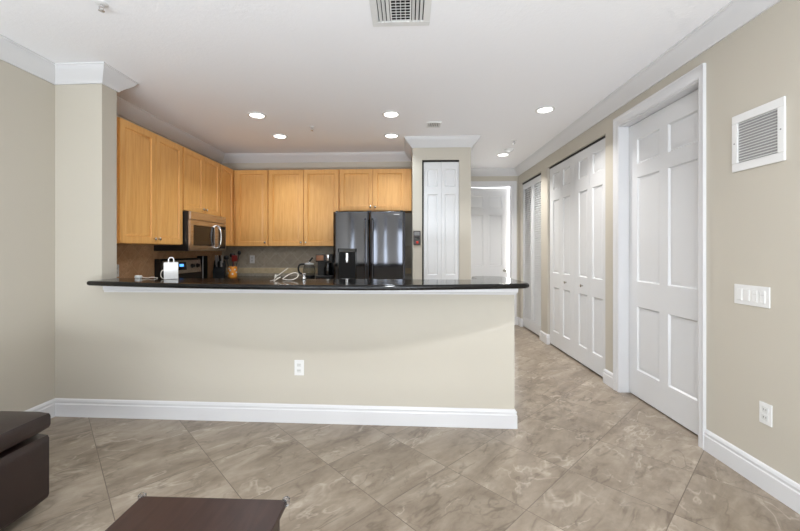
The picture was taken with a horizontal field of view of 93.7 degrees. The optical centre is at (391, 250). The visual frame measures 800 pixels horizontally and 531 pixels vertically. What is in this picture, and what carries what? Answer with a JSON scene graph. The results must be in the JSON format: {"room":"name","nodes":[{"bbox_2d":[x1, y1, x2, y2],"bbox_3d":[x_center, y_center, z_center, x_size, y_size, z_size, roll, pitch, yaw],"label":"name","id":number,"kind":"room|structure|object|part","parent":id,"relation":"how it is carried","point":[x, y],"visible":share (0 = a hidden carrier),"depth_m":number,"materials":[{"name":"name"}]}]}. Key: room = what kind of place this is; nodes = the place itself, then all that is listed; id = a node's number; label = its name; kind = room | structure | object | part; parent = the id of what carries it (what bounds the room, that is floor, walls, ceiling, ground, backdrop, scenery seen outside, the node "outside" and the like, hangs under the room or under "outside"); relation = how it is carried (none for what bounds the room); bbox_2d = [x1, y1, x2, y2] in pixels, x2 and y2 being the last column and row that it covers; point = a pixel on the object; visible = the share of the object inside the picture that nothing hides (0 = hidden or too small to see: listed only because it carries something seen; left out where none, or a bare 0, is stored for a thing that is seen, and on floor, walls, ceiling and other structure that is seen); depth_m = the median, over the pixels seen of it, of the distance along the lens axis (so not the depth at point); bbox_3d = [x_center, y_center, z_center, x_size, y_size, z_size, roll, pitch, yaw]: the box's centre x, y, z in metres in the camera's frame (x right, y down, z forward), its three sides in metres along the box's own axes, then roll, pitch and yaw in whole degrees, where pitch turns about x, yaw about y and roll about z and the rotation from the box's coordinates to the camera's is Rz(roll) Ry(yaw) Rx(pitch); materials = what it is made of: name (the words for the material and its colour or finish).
{"room":"living room","nodes":[
{"label":"living room","id":0,"kind":"room"},
{"bbox_2d":[0,59,221,410],"bbox_3d":[-2.759,-0.060,1.336,0.120,2.700,8.750,0,0,2],"label":"wall","id":1,"kind":"structure","parent":0,"point":[27,101],"depth_m":2.72,"materials":[{"name":"beige paint"}]},
{"bbox_2d":[117,117,182,244],"bbox_3d":[-2.421,-0.593,3.558,0.362,1.065,0.973,0,0,2],"label":"upper cabinet","id":2,"kind":"object","parent":1,"relation":"attached to","point":[149,164],"visible":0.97,"depth_m":3.49,"materials":[{"name":"brown wood"}]},
{"bbox_3d":[-2.286,-0.593,3.376,0.020,1.053,0.447,0,0,2],"label":"door","id":3,"kind":"part","parent":2,"relation":"part of","materials":[{"name":"brown wood"}]},
{"bbox_3d":[-2.268,-0.593,3.819,0.020,1.053,0.421,0,0,2],"label":"door","id":4,"kind":"part","parent":2,"relation":"part of","materials":[{"name":"brown wood"}]},
{"bbox_2d":[117,244,221,277],"bbox_3d":[-2.573,0.152,4.314,0.011,0.445,2.475,0,0,2],"label":"backsplash","id":5,"kind":"structure","parent":1,"relation":"attached to","point":[133,260],"depth_m":3.92,"materials":[{"name":"brown tile"}]},
{"bbox_2d":[183,147,219,215],"bbox_3d":[-2.385,-0.778,4.448,0.362,0.693,0.801,0,0,2],"label":"upper cabinet","id":6,"kind":"object","parent":1,"relation":"attached to","point":[201,174],"visible":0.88,"depth_m":4.40,"materials":[{"name":"brown wood"}]},
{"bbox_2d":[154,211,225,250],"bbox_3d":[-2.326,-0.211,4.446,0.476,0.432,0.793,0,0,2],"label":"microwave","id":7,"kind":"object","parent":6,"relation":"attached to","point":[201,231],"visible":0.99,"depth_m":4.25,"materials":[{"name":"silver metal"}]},
{"bbox_3d":[-2.172,-0.166,4.331,0.026,0.338,0.575,0,0,2],"label":"door","id":8,"kind":"part","parent":7,"relation":"part of","materials":[{"name":"silver metal"}]},
{"bbox_3d":[-2.168,-0.384,4.440,0.024,0.087,0.793,0,0,2],"label":"vent panel","id":9,"kind":"part","parent":7,"relation":"part of","materials":[{"name":"silver metal"}]},
{"bbox_3d":[-2.116,-0.167,4.591,0.068,0.299,0.026,0,0,2],"label":"handle","id":10,"kind":"part","parent":7,"relation":"part of","materials":[{"name":"silver metal"}]},
{"bbox_3d":[-2.156,-0.166,4.729,0.026,0.338,0.214,0,0,2],"label":"control panel","id":11,"kind":"part","parent":7,"relation":"part of","materials":[{"name":"silver metal"}]},
{"bbox_3d":[-2.251,-0.778,4.254,0.020,0.681,0.397,0,0,2],"label":"door","id":12,"kind":"part","parent":6,"relation":"part of","materials":[{"name":"brown wood"}]},
{"bbox_3d":[-2.235,-0.778,4.648,0.020,0.681,0.372,0,0,2],"label":"door","id":13,"kind":"part","parent":6,"relation":"part of","materials":[{"name":"brown wood"}]},
{"bbox_2d":[220,164,233,245],"bbox_3d":[-2.355,-0.593,5.197,0.362,1.065,0.690,0,0,2],"label":"upper cabinet","id":14,"kind":"object","parent":1,"relation":"attached to","point":[226,174],"visible":0.3,"depth_m":5.05,"materials":[{"name":"brown wood"}]},
{"bbox_2d":[25,398,516,428],"bbox_3d":[-0.971,1.222,0.147,3.547,0.136,6.217,0,0,2],"label":"baseboard","id":15,"kind":"structure","parent":1,"relation":"attached to","point":[58,407],"depth_m":2.81,"materials":[{"name":"white wood"}]},
{"bbox_2d":[55,84,513,408],"bbox_3d":[-0.865,-0.060,3.017,3.530,2.700,0.440,0,0,2],"label":"wall","id":16,"kind":"structure","parent":0,"point":[405,350],"depth_m":2.85,"materials":[{"name":"beige paint"}]},
{"bbox_2d":[294,360,303,374],"bbox_3d":[-0.697,0.880,2.815,0.072,0.116,0.010,0,0,2],"label":"wall outlet","id":17,"kind":"object","parent":16,"relation":"attached to","point":[298,364],"visible":1,"depth_m":2.81,"materials":[{"name":"white plastic"}]},
{"bbox_2d":[87,276,528,289],"bbox_3d":[-0.626,0.241,2.778,3.242,0.036,0.825,0,0,-4],"label":"countertop","id":18,"kind":"structure","parent":16,"relation":"on","point":[476,282],"depth_m":2.61,"materials":[{"name":"stone"}]},
{"bbox_2d":[135,275,156,277],"bbox_3d":[-1.956,0.210,2.991,0.181,0.024,0.030,0,0,2],"label":"charger","id":19,"kind":"object","parent":18,"relation":"on","point":[136,276],"visible":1,"depth_m":2.98,"materials":[{"name":"white plastic"}]},
{"bbox_2d":[160,257,177,278],"bbox_3d":[-1.737,0.137,2.926,0.119,0.172,0.040,0,0,-26],"label":"paper bag","id":20,"kind":"object","parent":18,"relation":"on","point":[170,268],"visible":1,"depth_m":2.92,"materials":[{"name":"white paper"}]},
{"bbox_2d":[270,268,298,283],"bbox_3d":[-0.795,0.176,2.665,0.182,0.091,0.383,0,0,2],"label":"charging cable","id":21,"kind":"object","parent":18,"relation":"on","point":[275,276],"visible":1,"depth_m":2.79,"materials":[{"name":"beige plastic"}]},
{"bbox_2d":[103,286,517,294],"bbox_3d":[-0.649,0.291,3.008,3.142,0.061,0.484,0,0,2],"label":"trim","id":22,"kind":"structure","parent":16,"relation":"attached to","point":[105,288],"depth_m":2.79,"materials":[{"name":"white"}]},
{"bbox_2d":[222,162,411,278],"bbox_3d":[-1.118,-0.060,5.579,2.820,2.700,0.140,0,0,2],"label":"wall","id":23,"kind":"structure","parent":0,"point":[309,165],"depth_m":5.50,"materials":[{"name":"beige paint"}]},
{"bbox_2d":[234,170,268,245],"bbox_3d":[-1.968,-0.593,5.361,0.491,1.065,0.332,0,0,2],"label":"upper cabinet","id":24,"kind":"object","parent":23,"relation":"attached to","point":[251,187],"visible":0.95,"depth_m":5.23,"materials":[{"name":"brown wood"}]},
{"bbox_2d":[250,255,254,262],"bbox_3d":[-2.061,0.130,5.528,0.072,0.116,0.010,0,0,2],"label":"wall outlet","id":25,"kind":"object","parent":23,"relation":"attached to","point":[252,257],"visible":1,"depth_m":5.53,"materials":[{"name":"white plastic"}]},
{"bbox_2d":[269,169,339,245],"bbox_3d":[-1.223,-0.593,5.331,0.994,1.065,0.332,0,0,2],"label":"upper cabinet","id":26,"kind":"object","parent":23,"relation":"attached to","point":[302,203],"visible":0.95,"depth_m":5.20,"materials":[{"name":"brown wood"}]},
{"bbox_3d":[-1.473,-0.593,5.214,0.484,1.053,0.020,0,0,2],"label":"door","id":27,"kind":"part","parent":26,"relation":"part of","materials":[{"name":"brown wood"}]},
{"bbox_3d":[-0.982,-0.593,5.195,0.480,1.053,0.020,0,0,2],"label":"door","id":28,"kind":"part","parent":26,"relation":"part of","materials":[{"name":"brown wood"}]},
{"bbox_2d":[222,246,410,275],"bbox_3d":[-1.123,0.152,5.502,2.814,0.445,0.013,0,0,2],"label":"backsplash","id":29,"kind":"structure","parent":23,"relation":"attached to","point":[265,256],"depth_m":5.52,"materials":[{"name":"grey tile"}]},
{"bbox_2d":[226,268,410,273],"bbox_3d":[-1.120,0.295,5.492,2.798,0.080,0.009,0,0,2],"label":"trim","id":30,"kind":"structure","parent":23,"relation":"attached to","point":[239,270],"depth_m":5.51,"materials":[{"name":"tile"}]},
{"bbox_2d":[339,169,411,212],"bbox_3d":[-0.225,-0.835,5.291,0.998,0.580,0.332,0,0,2],"label":"upper cabinet","id":31,"kind":"object","parent":23,"relation":"attached to","point":[360,190],"visible":0.98,"depth_m":5.16,"materials":[{"name":"brown wood"}]},
{"bbox_3d":[-0.494,-0.835,5.175,0.451,0.568,0.020,0,0,2],"label":"door","id":32,"kind":"part","parent":31,"relation":"part of","materials":[{"name":"brown wood"}]},
{"bbox_3d":[-0.035,-0.835,5.157,0.445,0.568,0.020,0,0,2],"label":"door","id":33,"kind":"part","parent":31,"relation":"part of","materials":[{"name":"brown wood"}]},
{"bbox_2d":[0,0,731,189],"bbox_3d":[-0.034,-1.460,2.904,5.500,0.100,12.200,0,0,2],"label":"ceiling","id":34,"kind":"structure","parent":0,"point":[484,68],"depth_m":2.78,"materials":[{"name":"white paint"}]},
{"bbox_2d":[94,0,108,12],"bbox_3d":[-1.656,-1.387,2.138,0.064,0.045,0.064,0,0,2],"label":"sprinkler head","id":35,"kind":"object","parent":34,"relation":"attached to","point":[102,4],"visible":1,"depth_m":2.13},
{"bbox_2d":[247,112,266,118],"bbox_3d":[-1.405,-1.405,3.902,0.190,0.010,0.190,0,0,2],"label":"recessed light","id":36,"kind":"object","parent":34,"relation":"in","point":[258,115],"visible":1,"depth_m":3.91,"materials":[{"name":"white plastic"}]},
{"bbox_2d":[272,134,287,138],"bbox_3d":[-1.379,-1.405,4.619,0.190,0.010,0.190,0,0,2],"label":"recessed light","id":37,"kind":"object","parent":34,"relation":"in","point":[279,136],"visible":1,"depth_m":4.62,"materials":[{"name":"white"}]},
{"bbox_2d":[382,111,399,117],"bbox_3d":[-0.010,-1.405,3.873,0.190,0.010,0.190,0,0,2],"label":"recessed light","id":38,"kind":"object","parent":34,"relation":"in","point":[389,114],"visible":1,"depth_m":3.88,"materials":[{"name":"white"}]},
{"bbox_2d":[384,133,398,137],"bbox_3d":[-0.006,-1.405,4.598,0.190,0.010,0.190,0,0,2],"label":"recessed light","id":39,"kind":"object","parent":34,"relation":"in","point":[388,135],"visible":1,"depth_m":4.58,"materials":[{"name":"white"}]},
{"bbox_2d":[369,0,431,26],"bbox_3d":[0.050,-1.403,2.165,0.350,0.015,0.350,0,0,2],"label":"ceiling vent","id":40,"kind":"object","parent":34,"relation":"in","point":[389,12],"visible":1,"depth_m":2.21,"materials":[{"name":"white plastic"}]},
{"bbox_2d":[426,122,441,127],"bbox_3d":[0.468,-1.404,4.195,0.156,0.011,0.170,0,0,2],"label":"ceiling vent","id":41,"kind":"object","parent":34,"relation":"in","point":[429,124],"visible":1,"depth_m":4.19,"materials":[{"name":"white plastic"}]},
{"bbox_2d":[496,153,509,156],"bbox_3d":[1.631,-1.405,5.508,0.190,0.010,0.190,0,0,2],"label":"recessed light","id":42,"kind":"object","parent":34,"relation":"in","point":[499,154],"visible":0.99,"depth_m":5.49,"materials":[{"name":"white"}]},
{"bbox_2d":[504,148,513,152],"bbox_3d":[1.631,-1.391,5.239,0.136,0.038,0.136,0,0,2],"label":"smoke detector","id":43,"kind":"object","parent":34,"relation":"attached to","point":[508,150],"visible":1,"depth_m":5.21,"materials":[{"name":"white plastic"}]},
{"bbox_2d":[535,106,554,113],"bbox_3d":[1.530,-1.405,3.750,0.190,0.010,0.190,0,0,2],"label":"recessed light","id":44,"kind":"object","parent":34,"relation":"in","point":[545,109],"visible":1,"depth_m":3.74,"materials":[{"name":"white"}]},
{"bbox_2d":[1,325,799,530],"bbox_3d":[-0.034,1.340,2.904,5.500,0.100,12.200,0,0,2],"label":"floor","id":45,"kind":"structure","parent":0,"point":[582,454],"depth_m":2.20,"materials":[{"name":"tile"}]},
{"bbox_2d":[0,411,50,530],"bbox_3d":[-2.204,1.039,1.329,0.970,0.503,1.150,0,0,2],"label":"sofa","id":46,"kind":"object","parent":45,"relation":"on","point":[24,452],"visible":1,"depth_m":1.74,"materials":[{"name":"brown leather"}]},
{"bbox_2d":[0,411,50,451],"bbox_3d":[-2.204,0.841,1.329,0.970,0.108,1.150,0,0,2],"label":"cushion","id":47,"kind":"object","parent":46,"relation":"on","point":[18,429],"depth_m":1.76,"materials":[{"name":"leather"}]},
{"bbox_2d":[155,258,201,277],"bbox_3d":[-2.197,0.693,4.441,0.718,1.195,0.793,0,0,2],"label":"range","id":48,"kind":"object","parent":45,"relation":"on","point":[187,267],"visible":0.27,"depth_m":4.47,"materials":[{"name":"black metal"}]},
{"bbox_3d":[-2.478,0.193,4.453,0.026,0.155,0.735,0,0,2],"label":"control panel","id":49,"kind":"part","parent":48,"relation":"part of","materials":[{"name":"silver metal"}]},
{"bbox_2d":[105,492,289,530],"bbox_3d":[-0.639,1.071,0.826,0.537,0.439,0.982,0,0,2],"label":"coffee table","id":50,"kind":"object","parent":45,"relation":"on","point":[148,513],"visible":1,"depth_m":1.22,"materials":[{"name":"brown wood"}]},
{"bbox_2d":[333,211,404,278],"bbox_3d":[-0.272,0.397,5.018,0.901,1.787,0.833,0,0,2],"label":"refrigerator","id":51,"kind":"object","parent":45,"relation":"on","point":[366,244],"visible":0.53,"depth_m":4.66,"materials":[{"name":"black"}]},
{"bbox_3d":[-0.511,0.052,4.704,0.448,1.075,0.080,0,0,2],"label":"door","id":52,"kind":"part","parent":51,"relation":"part of","materials":[{"name":"black metal"}]},
{"bbox_3d":[-0.332,0.050,4.635,0.025,0.902,0.064,0,0,2],"label":"handle","id":53,"kind":"part","parent":51,"relation":"part of","materials":[{"name":"black metal"}]},
{"bbox_3d":[-0.243,0.050,4.632,0.025,0.902,0.064,0,0,2],"label":"handle","id":54,"kind":"part","parent":51,"relation":"part of","materials":[{"name":"black metal"}]},
{"bbox_3d":[-0.059,0.052,4.686,0.448,1.075,0.080,0,0,2],"label":"door","id":55,"kind":"part","parent":51,"relation":"part of","materials":[{"name":"black metal"}]},
{"bbox_3d":[-1.012,0.851,5.169,0.565,0.878,0.631,0,0,2],"label":"base cabinet","id":56,"kind":"object","parent":45,"relation":"on","visible":0},
{"bbox_2d":[209,276,332,278],"bbox_3d":[-1.631,0.392,5.164,1.802,0.038,0.685,0,0,2],"label":"countertop","id":57,"kind":"structure","parent":56,"relation":"on","point":[241,277],"depth_m":5.18,"materials":[{"name":"stone"}]},
{"bbox_2d":[197,256,207,277],"bbox_3d":[-2.494,0.222,4.929,0.088,0.300,0.109,0,0,2],"label":"countertop appliance","id":58,"kind":"object","parent":57,"relation":"on","point":[204,259],"visible":0.52,"depth_m":4.90,"materials":[{"name":"black"}]},
{"bbox_2d":[213,255,225,277],"bbox_3d":[-2.364,0.217,5.140,0.140,0.309,0.214,0,0,-18],"label":"knife block","id":59,"kind":"object","parent":57,"relation":"on","point":[219,269],"visible":0.99,"depth_m":5.07,"materials":[{"name":"black wood"}]},
{"bbox_2d":[227,266,236,277],"bbox_3d":[-2.217,0.297,5.212,0.128,0.150,0.128,0,0,2],"label":"utensil crock","id":60,"kind":"object","parent":57,"relation":"on","point":[232,271],"visible":0.98,"depth_m":5.16,"materials":[{"name":"orange"}]},
{"bbox_2d":[232,255,236,266],"bbox_3d":[-2.184,0.210,5.202,0.081,0.286,0.012,0,0,2],"label":"spatula","id":61,"kind":"object","parent":60,"relation":"in","point":[234,257],"visible":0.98,"depth_m":5.20,"materials":[{"name":"red plastic"}]},
{"bbox_2d":[298,257,315,277],"bbox_3d":[-1.168,0.231,5.189,0.223,0.283,0.172,0,0,21],"label":"glass kettle","id":62,"kind":"object","parent":57,"relation":"on","point":[309,268],"visible":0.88,"depth_m":5.12,"materials":[{"name":"clear glass"}]},
{"bbox_2d":[316,254,332,277],"bbox_3d":[-0.923,0.212,5.205,0.230,0.320,0.233,0,0,2],"label":"coffee maker","id":63,"kind":"object","parent":57,"relation":"on","point":[325,261],"visible":0.88,"depth_m":5.11,"materials":[{"name":"black plastic"}]},
{"bbox_3d":[-0.982,0.102,5.102,0.100,0.070,0.006,0,0,2],"label":"brew panel","id":64,"kind":"part","parent":63,"relation":"part of","materials":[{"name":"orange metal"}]},
{"bbox_3d":[-0.922,0.104,5.211,0.230,0.105,0.220,0,0,2],"label":"tank","id":65,"kind":"part","parent":63,"relation":"part of","materials":[{"name":"black plastic"}]},
{"bbox_2d":[412,147,470,279],"bbox_3d":[0.661,-0.060,5.646,0.730,2.700,1.865,0,0,2],"label":"wall","id":66,"kind":"structure","parent":0,"point":[463,154],"depth_m":4.71,"materials":[{"name":"beige paint"}]},
{"bbox_2d":[413,231,420,244],"bbox_3d":[0.313,-0.159,4.707,0.090,0.178,0.038,0,0,2],"label":"wall control","id":67,"kind":"object","parent":66,"relation":"attached to","point":[416,234],"visible":1,"depth_m":4.70,"materials":[{"name":"grey plastic"}]},
{"bbox_2d":[422,160,458,279],"bbox_3d":[0.613,0.066,4.740,0.463,2.408,0.042,0,0,2],"label":"door","id":68,"kind":"structure","parent":66,"relation":"in","point":[440,178],"depth_m":4.73,"materials":[{"name":"white wood"}]},
{"bbox_2d":[471,176,535,316],"bbox_3d":[1.795,-0.060,6.593,1.660,2.700,0.120,0,0,2],"label":"wall","id":69,"kind":"structure","parent":0,"point":[473,178],"depth_m":6.53,"materials":[{"name":"beige paint"}]},
{"bbox_2d":[471,188,507,277],"bbox_3d":[1.677,0.083,6.669,0.795,2.390,0.101,0,0,-6],"label":"door","id":70,"kind":"structure","parent":69,"relation":"in","point":[489,206],"depth_m":6.69,"materials":[{"name":"white wood"}]},
{"bbox_2d":[471,181,516,324],"bbox_3d":[1.680,0.043,6.587,0.970,2.495,0.142,0,0,2],"label":"trim","id":71,"kind":"structure","parent":69,"relation":"attached to","point":[474,184],"depth_m":6.51,"materials":[{"name":"white wood"}]},
{"bbox_2d":[508,190,509,277],"bbox_3d":[1.711,-0.060,7.748,2.200,2.700,2.180,0,0,2],"label":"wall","id":72,"kind":"structure","parent":0,"point":[508,190],"depth_m":8.70,"materials":[{"name":"white paint"}]},
{"bbox_2d":[603,369,612,388],"bbox_3d":[2.086,1.222,3.582,0.047,0.136,0.189,0,0,2],"label":"baseboard","id":73,"kind":"structure","parent":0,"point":[607,375],"depth_m":3.58,"materials":[{"name":"white wood"}]},
{"bbox_2d":[518,0,799,483],"bbox_3d":[2.215,-0.060,1.638,0.425,2.700,9.750,0,0,2],"label":"wall","id":74,"kind":"structure","parent":0,"point":[753,214],"depth_m":2.14,"materials":[{"name":"beige paint"}]},
{"bbox_2d":[0,0,780,175],"bbox_3d":[-0.335,-1.352,1.815,4.685,0.116,9.600,0,0,2],"label":"trim","id":75,"kind":"structure","parent":74,"relation":"attached to","point":[734,15],"depth_m":3.16,"materials":[{"name":"white wood"}]},
{"bbox_2d":[517,317,522,326],"bbox_3d":[2.191,1.222,6.434,0.049,0.136,0.174,0,0,-5],"label":"baseboard","id":76,"kind":"structure","parent":74,"relation":"attached to","point":[519,320],"depth_m":6.37,"materials":[{"name":"white wood"}]},
{"bbox_2d":[522,173,540,334],"bbox_3d":[2.223,0.065,5.888,0.058,2.406,0.945,0,0,2],"label":"door","id":77,"kind":"structure","parent":74,"relation":"in","point":[531,243],"depth_m":5.87,"materials":[{"name":"white wood"}]},
{"bbox_2d":[539,331,549,343],"bbox_3d":[2.155,1.222,5.293,0.047,0.136,0.284,0,0,2],"label":"baseboard","id":78,"kind":"structure","parent":74,"relation":"attached to","point":[543,336],"depth_m":5.24,"materials":[{"name":"white wood"}]},
{"bbox_2d":[549,136,604,376],"bbox_3d":[2.144,0.064,4.405,0.072,2.409,1.505,0,0,2],"label":"door","id":79,"kind":"structure","parent":74,"relation":"in","point":[577,182],"depth_m":4.29,"materials":[{"name":"white wood"}]},
{"bbox_2d":[613,63,705,449],"bbox_3d":[2.106,0.037,2.954,0.147,2.505,1.060,0,0,2],"label":"trim","id":80,"kind":"structure","parent":74,"relation":"attached to","point":[695,79],"depth_m":3.27,"materials":[{"name":"white wood"}]},
{"bbox_2d":[629,89,697,434],"bbox_3d":[2.151,0.080,2.942,0.040,2.396,0.921,0,0,2],"label":"door","id":81,"kind":"structure","parent":74,"relation":"in","point":[663,146],"depth_m":2.92,"materials":[{"name":"white wood"}]},
{"bbox_2d":[704,429,799,513],"bbox_3d":[1.915,1.222,-0.323,0.017,0.136,5.508,0,0,2],"label":"baseboard","id":82,"kind":"structure","parent":74,"relation":"attached to","point":[781,487],"depth_m":2.07,"materials":[{"name":"white wood"}]},
{"bbox_2d":[734,284,769,308],"bbox_3d":[2.015,0.252,2.099,0.010,0.113,0.213,0,0,2],"label":"switch plate","id":83,"kind":"object","parent":74,"relation":"attached to","point":[758,296],"visible":1,"depth_m":2.09,"materials":[{"name":"white plastic"}]},
{"bbox_2d":[732,96,785,172],"bbox_3d":[2.012,-0.625,2.068,0.014,0.330,0.310,0,0,2],"label":"air vent","id":84,"kind":"object","parent":74,"relation":"in","point":[760,140],"visible":1,"depth_m":2.05,"materials":[{"name":"white plastic"}]},
{"bbox_2d":[759,401,772,426],"bbox_3d":[2.013,0.880,2.021,0.010,0.116,0.072,0,0,2],"label":"wall outlet","id":85,"kind":"object","parent":74,"relation":"attached to","point":[765,410],"visible":1,"depth_m":2.01,"materials":[{"name":"white plastic"}]},
{"bbox_2d":[762,406,767,413],"bbox_3d":[2.010,0.859,2.021,0.004,0.028,0.034,0,0,2],"label":"receptacle","id":86,"kind":"object","parent":85,"relation":"attached to","point":[764,408],"depth_m":2.02,"materials":[{"name":"white plastic"}]},
{"bbox_2d":[762,414,767,420],"bbox_3d":[2.010,0.901,2.021,0.004,0.028,0.034,0,0,2],"label":"receptacle","id":87,"kind":"object","parent":85,"relation":"attached to","point":[764,416],"depth_m":2.02,"materials":[{"name":"white plastic"}]}
]}

